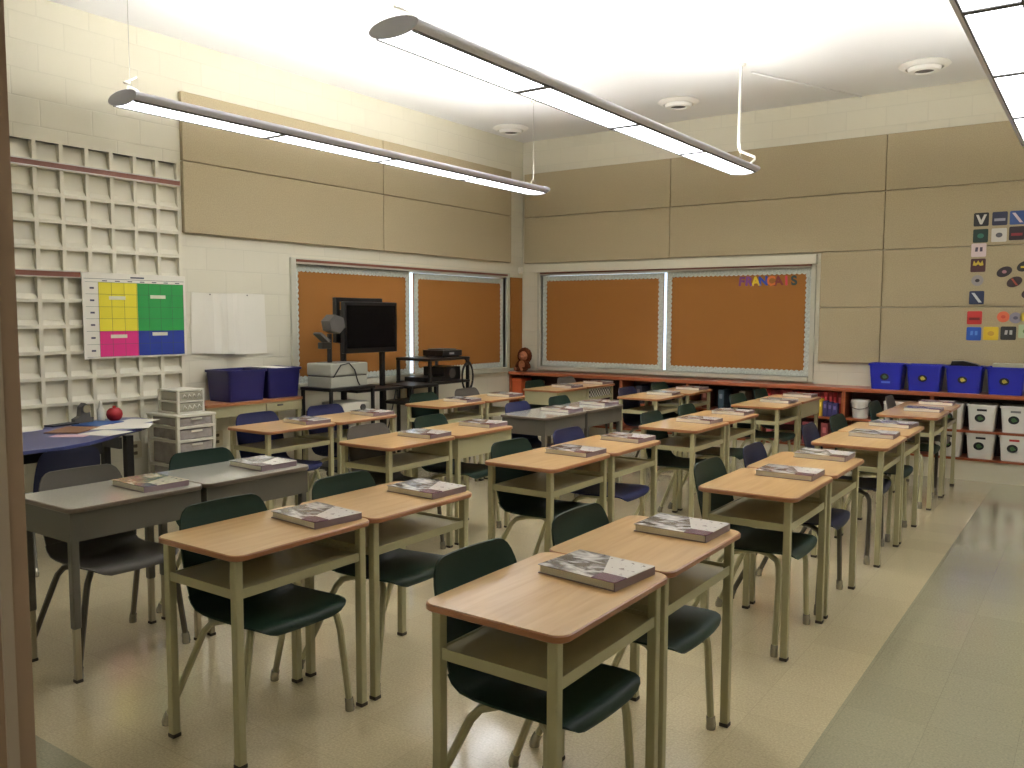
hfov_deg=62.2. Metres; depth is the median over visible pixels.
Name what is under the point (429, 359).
equipment cart
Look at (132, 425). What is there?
paper sheet
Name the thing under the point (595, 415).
school desk
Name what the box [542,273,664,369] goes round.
cork board
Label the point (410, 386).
table
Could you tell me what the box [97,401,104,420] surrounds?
glue bottle
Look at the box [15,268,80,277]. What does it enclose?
rail
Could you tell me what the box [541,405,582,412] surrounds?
open textbook
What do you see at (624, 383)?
bookcase
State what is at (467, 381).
shelf
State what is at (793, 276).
cutout letter
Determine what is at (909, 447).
shelf
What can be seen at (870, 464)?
shelf
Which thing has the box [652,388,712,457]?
school desk
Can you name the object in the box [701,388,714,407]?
binder
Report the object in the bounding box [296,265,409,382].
cork board
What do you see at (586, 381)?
open textbook
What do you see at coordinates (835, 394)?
binder
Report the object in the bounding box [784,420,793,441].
binder
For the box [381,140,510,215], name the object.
acoustic panel
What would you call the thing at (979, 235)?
card
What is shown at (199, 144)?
acoustic panel
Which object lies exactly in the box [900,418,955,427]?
shelf
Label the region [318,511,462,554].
shelf
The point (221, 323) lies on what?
chart paper
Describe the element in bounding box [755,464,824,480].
open textbook
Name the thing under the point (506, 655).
shelf
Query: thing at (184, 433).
storage drawers
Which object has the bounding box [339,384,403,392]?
shelf
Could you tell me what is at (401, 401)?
shelf
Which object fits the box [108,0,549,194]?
pendant light
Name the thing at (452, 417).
shelf
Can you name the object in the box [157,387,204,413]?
desk organizer
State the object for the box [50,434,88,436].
paper sheet
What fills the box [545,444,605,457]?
book
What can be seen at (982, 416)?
bin
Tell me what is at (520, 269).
wall sensor
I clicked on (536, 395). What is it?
school desk
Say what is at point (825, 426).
binder
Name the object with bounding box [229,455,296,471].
open textbook
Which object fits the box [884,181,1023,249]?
acoustic panel
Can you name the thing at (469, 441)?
school desk
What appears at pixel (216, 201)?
acoustic panel
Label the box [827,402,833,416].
binder
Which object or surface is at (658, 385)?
chair
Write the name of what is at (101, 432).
paper sheet
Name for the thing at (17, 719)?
door
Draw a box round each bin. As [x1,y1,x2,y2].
[205,367,266,402]
[246,365,300,398]
[868,362,907,389]
[906,363,946,391]
[935,431,964,456]
[945,365,986,393]
[946,400,967,428]
[965,433,996,459]
[967,402,999,431]
[986,366,1023,395]
[998,435,1023,462]
[1000,404,1023,433]
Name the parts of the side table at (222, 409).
drawer, leg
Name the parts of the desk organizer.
drawer, drawer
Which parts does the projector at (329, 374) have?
focus knob, arm, power cord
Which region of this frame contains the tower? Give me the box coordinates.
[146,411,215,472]
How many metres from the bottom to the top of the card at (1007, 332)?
0.132 m
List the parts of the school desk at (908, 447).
leg, leg, leg, leg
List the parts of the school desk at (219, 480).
leg, leg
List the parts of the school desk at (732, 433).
leg, leg, leg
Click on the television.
(370, 323)
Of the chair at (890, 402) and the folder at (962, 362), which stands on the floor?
the chair at (890, 402)
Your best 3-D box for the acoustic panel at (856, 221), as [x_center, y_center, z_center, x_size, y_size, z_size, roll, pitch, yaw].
[2.926,-1.780,9.629,2.434,0.608,0.044,3,6,35]
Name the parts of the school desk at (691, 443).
leg, leg, leg, leg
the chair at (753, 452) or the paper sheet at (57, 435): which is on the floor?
the chair at (753, 452)
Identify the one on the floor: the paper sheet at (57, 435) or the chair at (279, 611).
the chair at (279, 611)
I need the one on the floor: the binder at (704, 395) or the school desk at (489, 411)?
the school desk at (489, 411)
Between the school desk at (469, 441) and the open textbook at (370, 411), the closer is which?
the school desk at (469, 441)
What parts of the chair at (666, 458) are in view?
backrest, leg, leg, seat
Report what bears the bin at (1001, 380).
on the countertop
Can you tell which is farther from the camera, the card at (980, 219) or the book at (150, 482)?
the card at (980, 219)
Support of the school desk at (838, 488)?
on the floor
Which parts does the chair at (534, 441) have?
backrest, seat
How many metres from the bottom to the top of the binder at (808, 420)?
0.240 m
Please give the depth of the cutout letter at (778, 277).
9.66 m
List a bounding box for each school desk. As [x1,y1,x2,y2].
[25,480,201,683]
[158,461,308,635]
[158,505,368,767]
[228,420,335,509]
[300,481,471,700]
[303,412,396,501]
[339,432,454,547]
[405,399,484,481]
[411,422,512,544]
[426,552,666,767]
[453,394,524,478]
[485,447,609,551]
[500,408,585,495]
[523,385,586,404]
[547,402,622,482]
[549,515,740,767]
[551,435,660,522]
[567,382,614,432]
[617,392,683,458]
[638,418,728,517]
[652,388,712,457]
[676,410,758,510]
[698,468,832,661]
[731,399,801,471]
[747,451,863,618]
[757,394,820,452]
[811,431,906,567]
[838,422,923,543]
[876,408,948,509]
[893,402,960,495]
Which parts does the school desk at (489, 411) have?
leg, leg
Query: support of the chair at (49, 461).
on the floor
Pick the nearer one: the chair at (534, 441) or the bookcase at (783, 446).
the chair at (534, 441)
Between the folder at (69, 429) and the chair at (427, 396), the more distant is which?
the chair at (427, 396)
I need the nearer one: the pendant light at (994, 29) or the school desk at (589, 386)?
the pendant light at (994, 29)
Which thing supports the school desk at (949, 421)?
on the floor
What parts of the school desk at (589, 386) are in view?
leg, leg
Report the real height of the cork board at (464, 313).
1.174 m
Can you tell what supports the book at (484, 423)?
on the school desk at (469, 441)
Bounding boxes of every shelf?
[170,541,358,598]
[234,436,329,453]
[306,429,391,441]
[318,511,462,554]
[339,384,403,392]
[346,450,448,472]
[385,398,409,404]
[396,379,469,384]
[410,412,480,423]
[442,608,654,690]
[456,406,504,416]
[493,470,602,497]
[567,456,654,478]
[589,394,611,398]
[622,405,677,413]
[627,559,729,615]
[649,434,722,451]
[658,399,708,406]
[683,427,753,440]
[709,497,823,531]
[738,413,796,424]
[804,479,855,503]
[843,450,899,472]
[845,442,917,456]
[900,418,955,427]
[914,424,943,436]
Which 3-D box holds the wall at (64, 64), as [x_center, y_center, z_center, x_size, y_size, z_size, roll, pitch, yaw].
[-3.180,-0.949,7.093,0.200,3.942,11.300,3,6,35]
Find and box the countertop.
[508,370,1023,400]
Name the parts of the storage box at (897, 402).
lid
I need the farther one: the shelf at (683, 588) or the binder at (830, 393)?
the binder at (830, 393)
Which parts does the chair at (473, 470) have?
backrest, leg, seat, leg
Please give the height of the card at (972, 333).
0.132 m
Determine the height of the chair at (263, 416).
0.854 m
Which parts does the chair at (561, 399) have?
backrest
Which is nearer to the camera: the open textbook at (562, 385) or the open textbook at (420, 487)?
the open textbook at (420, 487)
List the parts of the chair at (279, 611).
leg, backrest, leg, seat, leg, leg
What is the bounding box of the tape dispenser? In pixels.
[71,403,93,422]
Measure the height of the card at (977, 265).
0.132 m
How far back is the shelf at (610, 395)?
10.28 m
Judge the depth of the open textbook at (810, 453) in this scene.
4.96 m
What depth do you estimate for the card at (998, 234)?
8.32 m
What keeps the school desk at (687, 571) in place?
on the floor
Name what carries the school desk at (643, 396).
on the floor
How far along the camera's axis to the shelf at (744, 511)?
4.20 m
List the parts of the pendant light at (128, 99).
coiled cord, len rail, len rail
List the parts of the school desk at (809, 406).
leg, leg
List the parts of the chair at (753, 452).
leg, backrest, leg, leg, seat, leg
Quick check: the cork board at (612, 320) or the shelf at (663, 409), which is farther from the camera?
the cork board at (612, 320)
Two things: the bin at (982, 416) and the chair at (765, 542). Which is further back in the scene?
the bin at (982, 416)
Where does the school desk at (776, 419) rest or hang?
on the floor
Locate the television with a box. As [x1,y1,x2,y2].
[325,297,403,475]
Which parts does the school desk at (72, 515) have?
leg, leg, leg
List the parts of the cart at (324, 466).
leg, leg, leg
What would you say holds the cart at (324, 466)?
on the floor
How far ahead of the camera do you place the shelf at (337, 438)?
6.82 m
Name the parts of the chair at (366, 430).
backrest, seat, leg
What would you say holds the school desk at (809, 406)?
on the floor
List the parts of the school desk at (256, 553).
leg, leg, leg, leg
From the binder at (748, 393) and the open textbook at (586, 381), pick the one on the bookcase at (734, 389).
the binder at (748, 393)
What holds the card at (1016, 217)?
attached to the acoustic panel at (934, 217)
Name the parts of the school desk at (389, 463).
leg, leg, leg, leg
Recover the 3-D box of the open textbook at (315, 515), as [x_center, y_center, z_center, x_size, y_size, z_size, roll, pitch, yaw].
[-0.797,0.533,3.455,0.296,0.029,0.230,4,6,41]
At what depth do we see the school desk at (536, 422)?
7.06 m
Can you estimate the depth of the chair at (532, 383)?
9.93 m
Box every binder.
[636,384,649,403]
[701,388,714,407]
[718,389,730,407]
[739,390,751,400]
[767,388,774,395]
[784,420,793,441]
[802,419,813,442]
[819,391,824,397]
[819,398,823,415]
[821,421,831,436]
[823,400,828,416]
[824,391,828,400]
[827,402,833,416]
[828,391,835,401]
[832,403,838,414]
[833,391,841,402]
[837,392,841,413]
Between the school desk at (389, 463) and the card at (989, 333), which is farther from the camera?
the card at (989, 333)
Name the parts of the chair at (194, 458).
leg, backrest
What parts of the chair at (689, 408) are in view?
backrest, leg, seat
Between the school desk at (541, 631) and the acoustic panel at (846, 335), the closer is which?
the school desk at (541, 631)
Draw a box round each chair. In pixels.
[25,446,99,576]
[36,464,189,677]
[156,447,234,612]
[162,493,354,725]
[236,411,321,508]
[302,470,442,693]
[307,403,351,490]
[347,422,445,549]
[410,392,478,481]
[414,414,501,527]
[433,538,639,767]
[455,387,484,463]
[491,438,589,555]
[505,401,577,497]
[525,380,548,408]
[529,503,720,747]
[548,395,594,436]
[552,376,607,443]
[553,426,648,515]
[618,386,673,457]
[634,410,705,514]
[651,382,684,457]
[668,403,744,508]
[691,457,816,657]
[729,393,794,469]
[733,442,849,615]
[754,388,802,456]
[800,422,890,564]
[818,413,912,541]
[863,400,939,508]
[884,395,950,494]
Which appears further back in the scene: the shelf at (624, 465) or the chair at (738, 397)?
the chair at (738, 397)
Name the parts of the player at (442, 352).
lid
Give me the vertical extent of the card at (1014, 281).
0.104 m
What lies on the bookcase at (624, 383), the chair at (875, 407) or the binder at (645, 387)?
the binder at (645, 387)
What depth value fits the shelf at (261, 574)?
3.24 m
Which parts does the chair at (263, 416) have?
backrest, leg, seat, leg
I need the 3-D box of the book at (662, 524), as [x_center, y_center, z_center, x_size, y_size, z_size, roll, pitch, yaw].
[0.656,0.552,3.274,0.296,0.029,0.230,4,6,36]
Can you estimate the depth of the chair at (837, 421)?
6.34 m
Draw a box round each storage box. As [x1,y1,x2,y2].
[512,377,531,394]
[884,400,915,419]
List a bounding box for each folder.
[44,422,78,426]
[45,426,99,433]
[72,421,123,425]
[950,360,980,365]
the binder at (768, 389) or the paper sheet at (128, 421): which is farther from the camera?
the binder at (768, 389)
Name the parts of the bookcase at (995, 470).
panel, panel, shelf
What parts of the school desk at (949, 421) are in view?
leg, leg, leg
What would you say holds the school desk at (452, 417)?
on the floor
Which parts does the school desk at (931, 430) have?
leg, leg, leg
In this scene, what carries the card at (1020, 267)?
attached to the acoustic panel at (928, 277)
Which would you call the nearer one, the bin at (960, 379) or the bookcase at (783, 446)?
the bin at (960, 379)
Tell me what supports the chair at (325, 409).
on the floor
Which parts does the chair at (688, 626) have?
leg, backrest, leg, seat, leg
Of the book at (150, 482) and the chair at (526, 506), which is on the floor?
the chair at (526, 506)
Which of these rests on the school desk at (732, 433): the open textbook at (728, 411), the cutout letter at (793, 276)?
the open textbook at (728, 411)
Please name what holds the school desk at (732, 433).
on the floor
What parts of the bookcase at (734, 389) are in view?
panel, shelf, panel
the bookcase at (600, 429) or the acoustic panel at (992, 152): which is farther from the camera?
the bookcase at (600, 429)
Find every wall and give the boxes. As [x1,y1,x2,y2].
[4,0,522,492]
[522,79,1023,391]
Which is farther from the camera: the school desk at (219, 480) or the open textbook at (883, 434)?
the open textbook at (883, 434)
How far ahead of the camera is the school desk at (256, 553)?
3.20 m
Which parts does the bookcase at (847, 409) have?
panel, shelf, panel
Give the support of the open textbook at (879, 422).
on the school desk at (908, 447)
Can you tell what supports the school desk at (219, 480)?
on the floor
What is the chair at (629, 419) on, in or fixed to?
on the floor
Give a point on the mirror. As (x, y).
(319, 335)
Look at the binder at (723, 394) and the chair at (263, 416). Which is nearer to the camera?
the chair at (263, 416)
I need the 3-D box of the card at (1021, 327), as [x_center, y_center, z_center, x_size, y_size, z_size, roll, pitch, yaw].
[4.996,-0.511,8.242,0.132,0.132,0.004,3,6,35]
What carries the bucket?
on the bookcase at (847, 409)
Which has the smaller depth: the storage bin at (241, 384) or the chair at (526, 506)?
the chair at (526, 506)
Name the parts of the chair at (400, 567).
leg, backrest, leg, seat, leg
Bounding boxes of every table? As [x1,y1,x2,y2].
[22,417,151,533]
[205,396,302,459]
[385,382,437,428]
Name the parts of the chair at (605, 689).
leg, backrest, leg, leg, seat, leg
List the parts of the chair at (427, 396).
backrest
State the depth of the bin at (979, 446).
8.29 m
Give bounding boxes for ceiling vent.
[493,124,528,134]
[658,96,698,109]
[898,57,951,75]
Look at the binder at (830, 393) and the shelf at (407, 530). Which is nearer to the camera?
the shelf at (407, 530)
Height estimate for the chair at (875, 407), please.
0.854 m
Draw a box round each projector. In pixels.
[307,315,367,387]
[322,399,368,411]
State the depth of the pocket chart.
6.99 m
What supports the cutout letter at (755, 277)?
attached to the cork board at (715, 324)
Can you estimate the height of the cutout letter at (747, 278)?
0.115 m
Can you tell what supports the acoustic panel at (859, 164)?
attached to the wall at (976, 101)
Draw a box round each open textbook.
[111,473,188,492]
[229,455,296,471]
[271,502,361,529]
[283,416,330,424]
[350,408,393,416]
[387,478,465,499]
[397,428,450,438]
[444,396,480,402]
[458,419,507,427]
[487,391,522,396]
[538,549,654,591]
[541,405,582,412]
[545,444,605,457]
[551,383,582,387]
[579,399,618,405]
[584,380,612,383]
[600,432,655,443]
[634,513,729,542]
[646,390,679,395]
[676,385,708,390]
[676,415,722,423]
[712,408,753,415]
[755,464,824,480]
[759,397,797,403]
[783,392,817,397]
[793,447,854,461]
[848,428,899,438]
[868,419,918,428]
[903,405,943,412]
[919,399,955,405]
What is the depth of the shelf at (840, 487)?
4.76 m
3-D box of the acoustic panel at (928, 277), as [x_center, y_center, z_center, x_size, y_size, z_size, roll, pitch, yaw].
[4.922,-1.056,8.282,2.434,0.596,0.044,3,6,35]
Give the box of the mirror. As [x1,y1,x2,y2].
[313,332,330,341]
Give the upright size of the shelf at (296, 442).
0.034 m
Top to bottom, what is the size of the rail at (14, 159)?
0.054 m
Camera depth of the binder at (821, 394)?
9.21 m
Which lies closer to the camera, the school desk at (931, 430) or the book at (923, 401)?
the school desk at (931, 430)
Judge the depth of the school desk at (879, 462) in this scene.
5.64 m
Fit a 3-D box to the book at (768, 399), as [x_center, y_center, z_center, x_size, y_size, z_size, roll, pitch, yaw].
[2.600,0.159,8.267,0.296,0.029,0.230,4,6,40]
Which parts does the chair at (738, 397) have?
backrest, leg, leg, seat, leg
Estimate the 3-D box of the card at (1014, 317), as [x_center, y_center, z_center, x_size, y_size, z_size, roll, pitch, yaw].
[4.919,-0.646,8.286,0.108,0.108,0.004,3,6,35]
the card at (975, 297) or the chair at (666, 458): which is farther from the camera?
the card at (975, 297)
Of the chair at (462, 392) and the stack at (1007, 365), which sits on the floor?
the chair at (462, 392)
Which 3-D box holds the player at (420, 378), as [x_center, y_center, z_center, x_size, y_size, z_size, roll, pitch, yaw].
[-0.967,-0.059,9.428,0.320,0.050,0.320,3,6,35]
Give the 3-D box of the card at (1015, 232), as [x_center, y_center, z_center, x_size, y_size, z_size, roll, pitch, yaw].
[4.901,-1.464,8.235,0.132,0.132,0.004,3,6,35]
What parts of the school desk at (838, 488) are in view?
leg, leg, leg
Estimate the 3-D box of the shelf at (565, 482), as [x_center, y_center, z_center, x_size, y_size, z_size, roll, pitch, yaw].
[0.217,0.577,4.983,0.415,0.034,0.618,3,6,35]
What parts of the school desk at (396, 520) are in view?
leg, leg, leg, leg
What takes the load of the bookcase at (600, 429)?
on the floor
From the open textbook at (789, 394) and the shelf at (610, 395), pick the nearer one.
the open textbook at (789, 394)
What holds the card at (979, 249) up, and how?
attached to the acoustic panel at (928, 277)
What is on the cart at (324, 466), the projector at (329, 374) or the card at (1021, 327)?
the projector at (329, 374)
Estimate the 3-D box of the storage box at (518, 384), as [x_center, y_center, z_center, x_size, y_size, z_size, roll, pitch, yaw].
[0.132,0.031,11.517,0.158,0.230,0.248,3,6,35]
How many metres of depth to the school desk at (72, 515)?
3.82 m
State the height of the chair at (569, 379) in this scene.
0.854 m
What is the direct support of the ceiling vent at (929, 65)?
in the ceiling
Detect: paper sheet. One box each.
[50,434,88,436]
[78,430,132,435]
[91,423,152,429]
[114,419,159,423]
[253,366,286,367]
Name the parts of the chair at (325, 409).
leg, backrest, seat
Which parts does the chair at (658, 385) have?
backrest, seat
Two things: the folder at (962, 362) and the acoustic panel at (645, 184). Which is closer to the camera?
the folder at (962, 362)
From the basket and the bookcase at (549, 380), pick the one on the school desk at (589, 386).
the basket
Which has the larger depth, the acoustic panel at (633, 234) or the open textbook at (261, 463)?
the acoustic panel at (633, 234)
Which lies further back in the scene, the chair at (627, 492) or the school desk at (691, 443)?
the school desk at (691, 443)
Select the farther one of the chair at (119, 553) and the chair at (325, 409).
the chair at (325, 409)
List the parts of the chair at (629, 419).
backrest, seat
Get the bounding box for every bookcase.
[509,374,558,438]
[574,378,620,434]
[621,380,687,436]
[688,384,761,456]
[761,387,843,456]
[843,392,931,475]
[932,396,1023,485]
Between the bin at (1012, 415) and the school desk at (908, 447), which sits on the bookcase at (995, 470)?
the bin at (1012, 415)
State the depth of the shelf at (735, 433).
7.07 m
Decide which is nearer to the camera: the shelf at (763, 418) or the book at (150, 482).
the book at (150, 482)
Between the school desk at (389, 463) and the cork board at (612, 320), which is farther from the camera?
the cork board at (612, 320)
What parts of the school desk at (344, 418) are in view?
leg, leg, leg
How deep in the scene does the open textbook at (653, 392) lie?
8.99 m
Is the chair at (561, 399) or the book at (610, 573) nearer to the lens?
the book at (610, 573)
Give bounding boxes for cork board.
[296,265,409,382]
[413,273,502,373]
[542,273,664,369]
[666,268,811,376]
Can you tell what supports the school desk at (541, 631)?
on the floor
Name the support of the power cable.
hanging from the equipment cart at (429, 359)
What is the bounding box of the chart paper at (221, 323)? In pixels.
[191,292,266,353]
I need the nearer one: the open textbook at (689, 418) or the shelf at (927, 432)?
the open textbook at (689, 418)
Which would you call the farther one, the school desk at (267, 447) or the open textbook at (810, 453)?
the school desk at (267, 447)
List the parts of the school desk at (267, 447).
leg, leg, leg, leg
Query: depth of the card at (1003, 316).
8.35 m
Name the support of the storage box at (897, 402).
on the bookcase at (847, 409)
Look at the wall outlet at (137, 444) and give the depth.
7.10 m
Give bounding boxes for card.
[966,327,980,339]
[967,311,981,323]
[969,291,983,303]
[970,258,985,271]
[971,243,986,256]
[971,275,983,285]
[973,229,987,242]
[974,212,988,226]
[983,327,998,339]
[991,228,1006,241]
[992,211,1007,225]
[997,266,1011,276]
[997,311,1009,321]
[1000,326,1015,339]
[1007,276,1021,286]
[1009,226,1023,239]
[1009,312,1021,322]
[1010,210,1023,224]
[1017,261,1023,271]
[1018,325,1023,337]
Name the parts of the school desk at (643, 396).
leg, leg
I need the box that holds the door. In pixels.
[0,0,36,767]
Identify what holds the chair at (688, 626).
on the floor
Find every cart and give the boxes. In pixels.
[300,385,374,469]
[396,356,473,451]
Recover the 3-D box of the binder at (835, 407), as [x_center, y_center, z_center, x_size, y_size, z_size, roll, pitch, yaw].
[3.465,0.278,9.084,0.046,0.145,0.092,3,6,35]
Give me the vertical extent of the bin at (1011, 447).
0.251 m
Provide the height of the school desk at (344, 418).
0.777 m
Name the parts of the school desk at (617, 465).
leg, leg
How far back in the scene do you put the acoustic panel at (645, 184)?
10.79 m
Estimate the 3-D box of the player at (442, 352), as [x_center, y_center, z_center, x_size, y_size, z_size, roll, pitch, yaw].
[-0.792,-0.360,9.686,0.303,0.090,0.340,3,6,35]
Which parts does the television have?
post, mount frame, post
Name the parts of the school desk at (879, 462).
leg, leg, leg, leg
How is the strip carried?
attached to the wall at (64, 64)
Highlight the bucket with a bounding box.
[850,399,870,418]
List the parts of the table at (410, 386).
leg, leg, leg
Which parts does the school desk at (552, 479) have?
leg, leg, leg, leg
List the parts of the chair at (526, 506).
backrest, leg, leg, seat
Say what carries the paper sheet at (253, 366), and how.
on the storage bin at (278, 382)
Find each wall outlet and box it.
[134,441,141,457]
[216,430,222,445]
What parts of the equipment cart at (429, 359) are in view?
leg, leg, leg, cable coil, leg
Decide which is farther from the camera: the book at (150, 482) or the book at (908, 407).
the book at (908, 407)
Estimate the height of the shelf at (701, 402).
0.034 m
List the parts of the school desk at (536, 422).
leg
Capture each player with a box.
[405,375,444,381]
[423,348,461,356]
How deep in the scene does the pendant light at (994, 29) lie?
4.21 m
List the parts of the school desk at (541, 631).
leg, leg, leg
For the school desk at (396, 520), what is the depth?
3.75 m
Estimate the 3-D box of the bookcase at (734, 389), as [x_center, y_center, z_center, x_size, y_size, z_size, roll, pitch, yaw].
[2.521,0.412,9.899,0.878,0.818,0.333,3,6,35]
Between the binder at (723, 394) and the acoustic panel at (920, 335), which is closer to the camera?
the acoustic panel at (920, 335)
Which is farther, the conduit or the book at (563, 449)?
the conduit
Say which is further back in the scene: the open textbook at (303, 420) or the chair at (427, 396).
the chair at (427, 396)
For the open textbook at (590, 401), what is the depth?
7.95 m
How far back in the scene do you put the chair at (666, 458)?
6.69 m
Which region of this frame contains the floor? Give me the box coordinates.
[32,437,1023,767]
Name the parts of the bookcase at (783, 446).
panel, shelf, panel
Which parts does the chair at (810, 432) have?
leg, backrest, leg, seat, leg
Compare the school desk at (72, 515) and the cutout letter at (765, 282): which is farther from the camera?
the cutout letter at (765, 282)
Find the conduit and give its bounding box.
[751,72,861,97]
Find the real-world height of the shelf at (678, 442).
0.034 m
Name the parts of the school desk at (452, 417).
leg, leg, leg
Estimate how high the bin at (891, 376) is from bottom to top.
0.265 m
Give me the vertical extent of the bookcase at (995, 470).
0.818 m
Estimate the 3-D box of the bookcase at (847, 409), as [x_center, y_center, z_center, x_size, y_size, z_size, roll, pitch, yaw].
[3.950,0.497,8.902,0.848,0.818,0.333,3,6,35]
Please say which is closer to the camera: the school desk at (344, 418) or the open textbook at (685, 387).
the school desk at (344, 418)
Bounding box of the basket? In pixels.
[589,386,610,396]
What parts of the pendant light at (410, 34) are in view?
coiled cord, power cord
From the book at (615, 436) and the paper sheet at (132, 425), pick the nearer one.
the book at (615, 436)
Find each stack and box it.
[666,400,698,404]
[992,363,1023,367]
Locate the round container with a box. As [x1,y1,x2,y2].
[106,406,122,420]
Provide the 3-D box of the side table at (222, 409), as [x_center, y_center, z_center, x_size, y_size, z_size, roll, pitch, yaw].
[-2.437,0.558,7.729,0.417,0.840,1.080,3,6,35]
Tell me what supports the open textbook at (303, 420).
on the school desk at (267, 447)
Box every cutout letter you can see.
[739,277,744,285]
[745,276,752,285]
[752,276,759,285]
[759,276,767,285]
[767,276,774,286]
[774,276,783,285]
[791,275,796,284]
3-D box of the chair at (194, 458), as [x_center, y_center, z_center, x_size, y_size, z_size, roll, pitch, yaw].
[-1.535,0.805,4.594,0.568,0.854,0.562,4,6,37]
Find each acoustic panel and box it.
[178,91,382,193]
[180,161,383,250]
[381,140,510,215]
[383,195,510,262]
[524,158,670,217]
[524,208,669,263]
[669,191,885,257]
[670,134,887,206]
[818,308,880,362]
[820,250,883,306]
[879,307,1023,365]
[882,245,1023,306]
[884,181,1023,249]
[886,121,1023,190]
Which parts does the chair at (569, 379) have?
backrest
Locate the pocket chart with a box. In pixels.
[81,272,186,358]
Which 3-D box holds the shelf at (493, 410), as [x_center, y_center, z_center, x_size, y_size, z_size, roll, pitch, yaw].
[-0.237,0.281,8.672,0.415,0.034,0.618,3,6,35]
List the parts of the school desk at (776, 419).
leg, leg, leg, leg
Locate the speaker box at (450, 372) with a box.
[424,365,459,379]
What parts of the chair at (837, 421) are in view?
backrest, leg, leg, seat, leg, leg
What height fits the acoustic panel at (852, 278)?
0.596 m
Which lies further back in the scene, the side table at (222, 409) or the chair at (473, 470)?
the side table at (222, 409)
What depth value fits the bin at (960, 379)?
8.33 m
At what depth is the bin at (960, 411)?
8.41 m
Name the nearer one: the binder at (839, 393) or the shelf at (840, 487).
the shelf at (840, 487)
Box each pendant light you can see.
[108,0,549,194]
[369,0,759,174]
[949,0,1023,146]
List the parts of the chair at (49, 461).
leg, backrest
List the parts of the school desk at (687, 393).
leg, leg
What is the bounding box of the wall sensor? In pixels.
[518,267,523,273]
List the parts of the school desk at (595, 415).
leg, leg, leg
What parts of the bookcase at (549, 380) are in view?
panel, panel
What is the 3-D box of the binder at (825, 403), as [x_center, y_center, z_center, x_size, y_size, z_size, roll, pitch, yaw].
[3.383,0.264,9.140,0.046,0.165,0.092,3,6,35]
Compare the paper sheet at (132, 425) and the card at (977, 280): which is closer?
the paper sheet at (132, 425)
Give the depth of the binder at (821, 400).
9.13 m
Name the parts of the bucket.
lid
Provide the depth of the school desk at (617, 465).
5.48 m
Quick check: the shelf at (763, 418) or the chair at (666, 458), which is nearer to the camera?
the chair at (666, 458)
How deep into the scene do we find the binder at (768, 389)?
9.54 m
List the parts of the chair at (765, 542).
backrest, leg, leg, leg, seat, leg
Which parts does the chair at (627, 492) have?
backrest, leg, seat, leg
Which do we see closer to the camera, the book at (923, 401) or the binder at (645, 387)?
the book at (923, 401)
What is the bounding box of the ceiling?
[48,0,987,142]
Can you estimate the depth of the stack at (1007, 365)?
8.15 m
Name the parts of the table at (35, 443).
leg, leg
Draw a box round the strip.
[510,277,521,367]
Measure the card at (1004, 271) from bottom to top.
0.104 m
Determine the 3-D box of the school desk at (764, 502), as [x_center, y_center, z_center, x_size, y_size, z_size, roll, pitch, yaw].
[1.282,0.877,4.295,0.485,0.777,0.668,3,6,35]
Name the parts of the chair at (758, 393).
backrest, leg, seat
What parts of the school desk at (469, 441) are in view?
leg, leg, leg, leg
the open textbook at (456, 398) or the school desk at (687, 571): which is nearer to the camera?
the school desk at (687, 571)
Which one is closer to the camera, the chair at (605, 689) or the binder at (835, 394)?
the chair at (605, 689)
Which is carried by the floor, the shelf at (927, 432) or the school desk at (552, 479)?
the school desk at (552, 479)
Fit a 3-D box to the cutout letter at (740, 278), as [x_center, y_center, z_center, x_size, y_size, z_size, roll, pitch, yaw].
[2.683,-1.198,9.904,0.074,0.111,0.003,3,6,35]
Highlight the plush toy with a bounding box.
[514,347,531,371]
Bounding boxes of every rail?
[10,155,179,186]
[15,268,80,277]
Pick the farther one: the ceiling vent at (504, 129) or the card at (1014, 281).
the ceiling vent at (504, 129)
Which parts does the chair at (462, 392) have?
backrest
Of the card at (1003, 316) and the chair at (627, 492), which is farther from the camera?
the card at (1003, 316)
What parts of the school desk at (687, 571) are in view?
leg, leg, leg, leg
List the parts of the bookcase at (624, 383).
panel, panel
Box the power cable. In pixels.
[388,389,396,427]
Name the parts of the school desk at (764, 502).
leg, leg, leg, leg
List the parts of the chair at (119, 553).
leg, backrest, leg, seat, leg, leg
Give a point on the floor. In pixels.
(920, 664)
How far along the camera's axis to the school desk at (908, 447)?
6.36 m
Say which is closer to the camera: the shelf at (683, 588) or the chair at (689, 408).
the shelf at (683, 588)
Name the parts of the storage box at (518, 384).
lid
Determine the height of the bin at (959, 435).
0.251 m
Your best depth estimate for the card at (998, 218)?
8.31 m
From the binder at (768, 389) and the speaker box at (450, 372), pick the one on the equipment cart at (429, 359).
the speaker box at (450, 372)
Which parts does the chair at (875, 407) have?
backrest, leg, seat, leg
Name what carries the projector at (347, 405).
on the cart at (324, 466)
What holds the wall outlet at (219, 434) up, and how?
attached to the wall at (64, 64)
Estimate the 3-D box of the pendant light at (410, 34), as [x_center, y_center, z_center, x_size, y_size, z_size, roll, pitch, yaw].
[0.830,-2.326,6.048,0.324,0.999,4.890,3,6,35]
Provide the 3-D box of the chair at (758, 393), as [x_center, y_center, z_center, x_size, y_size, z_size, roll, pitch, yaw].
[2.776,0.489,8.720,0.568,0.854,0.562,3,6,35]
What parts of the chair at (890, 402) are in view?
backrest, seat, leg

